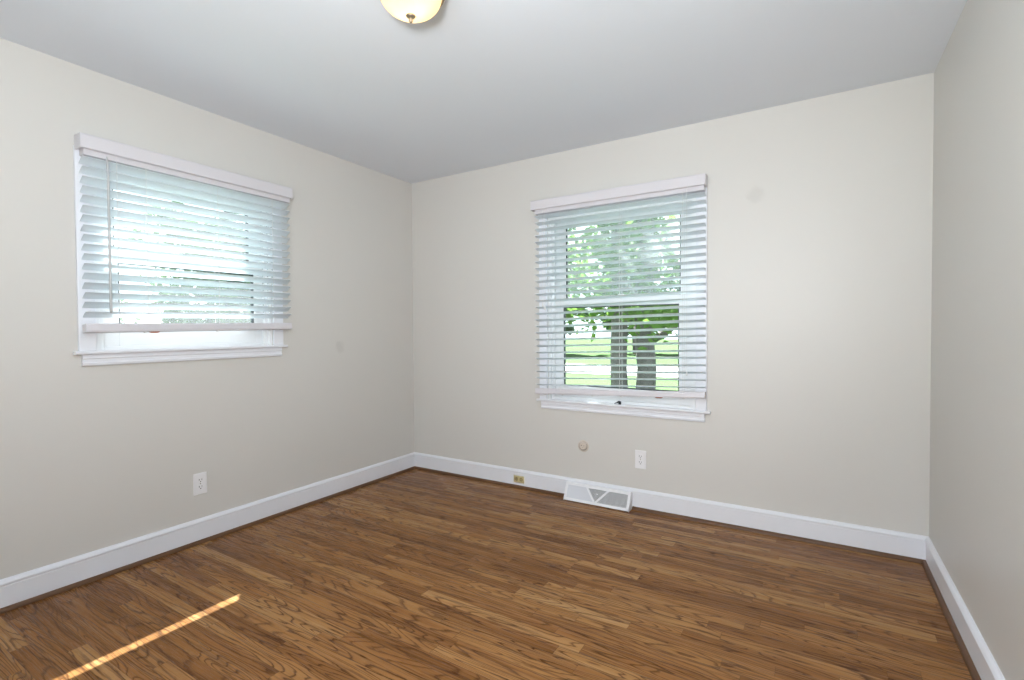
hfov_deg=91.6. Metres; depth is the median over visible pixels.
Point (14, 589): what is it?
baseboard
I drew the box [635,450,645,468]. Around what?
wall outlet
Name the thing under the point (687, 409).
window
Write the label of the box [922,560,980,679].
trim
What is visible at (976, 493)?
wall
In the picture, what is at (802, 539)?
trim
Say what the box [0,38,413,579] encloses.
wall
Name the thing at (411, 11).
ceiling light
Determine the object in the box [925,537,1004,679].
baseboard
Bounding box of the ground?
[566,339,677,390]
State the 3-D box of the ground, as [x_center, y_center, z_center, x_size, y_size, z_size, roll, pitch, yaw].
[12.240,1.475,25.626,120.000,0.300,130.000,0,1,32]
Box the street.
[566,366,677,377]
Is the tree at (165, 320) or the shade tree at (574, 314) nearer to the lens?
the tree at (165, 320)
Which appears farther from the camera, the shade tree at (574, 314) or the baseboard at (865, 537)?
the shade tree at (574, 314)
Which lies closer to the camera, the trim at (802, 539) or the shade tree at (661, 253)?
the trim at (802, 539)
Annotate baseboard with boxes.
[0,452,414,607]
[415,452,928,559]
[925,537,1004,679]
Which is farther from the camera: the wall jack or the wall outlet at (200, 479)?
the wall jack
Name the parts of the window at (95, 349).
sash, sill, frame, sash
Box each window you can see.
[73,145,287,366]
[536,187,710,421]
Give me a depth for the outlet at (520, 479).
3.73 m
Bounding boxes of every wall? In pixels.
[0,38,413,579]
[412,73,933,535]
[929,0,1023,679]
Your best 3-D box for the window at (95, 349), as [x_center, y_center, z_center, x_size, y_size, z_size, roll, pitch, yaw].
[-1.819,-0.403,2.808,0.186,1.034,1.085,0,1,32]
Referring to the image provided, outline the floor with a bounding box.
[0,469,971,679]
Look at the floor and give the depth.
2.14 m
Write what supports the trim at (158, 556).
attached to the wall at (92, 458)
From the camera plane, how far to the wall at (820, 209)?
2.88 m
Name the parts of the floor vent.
closed panel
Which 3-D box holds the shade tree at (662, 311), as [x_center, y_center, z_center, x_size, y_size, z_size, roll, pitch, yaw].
[3.077,-1.774,9.509,4.976,7.025,4.698,0,1,-4]
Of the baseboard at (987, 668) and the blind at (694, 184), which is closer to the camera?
the baseboard at (987, 668)
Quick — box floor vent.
[563,481,631,511]
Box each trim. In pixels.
[0,466,414,613]
[415,466,923,563]
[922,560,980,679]
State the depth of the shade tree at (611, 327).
9.38 m
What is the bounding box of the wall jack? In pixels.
[578,440,588,451]
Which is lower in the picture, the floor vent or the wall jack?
the floor vent
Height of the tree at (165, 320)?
6.025 m
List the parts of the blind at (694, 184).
pull cord, pull cord, head rail, rail, pull cord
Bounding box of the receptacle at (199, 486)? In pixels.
[197,484,203,489]
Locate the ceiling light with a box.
[380,0,444,22]
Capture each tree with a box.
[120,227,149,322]
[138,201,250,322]
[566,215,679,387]
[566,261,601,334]
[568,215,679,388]
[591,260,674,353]
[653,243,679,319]
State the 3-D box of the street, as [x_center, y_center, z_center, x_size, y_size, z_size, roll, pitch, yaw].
[9.257,1.430,20.766,120.000,0.030,5.400,0,1,32]
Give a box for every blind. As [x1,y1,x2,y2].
[74,132,292,332]
[530,173,707,398]
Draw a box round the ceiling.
[0,0,966,183]
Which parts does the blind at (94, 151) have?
head rail, rail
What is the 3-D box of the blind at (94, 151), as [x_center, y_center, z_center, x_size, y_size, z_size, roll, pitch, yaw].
[-1.712,-0.502,2.758,0.080,0.921,1.081,0,1,32]
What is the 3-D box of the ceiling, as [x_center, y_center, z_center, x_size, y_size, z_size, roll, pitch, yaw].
[-0.370,-1.347,1.755,3.767,0.120,4.070,0,1,32]
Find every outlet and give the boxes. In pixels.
[193,472,206,495]
[514,475,523,483]
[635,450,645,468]
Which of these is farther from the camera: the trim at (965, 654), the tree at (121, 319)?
the tree at (121, 319)
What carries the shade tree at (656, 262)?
on the ground

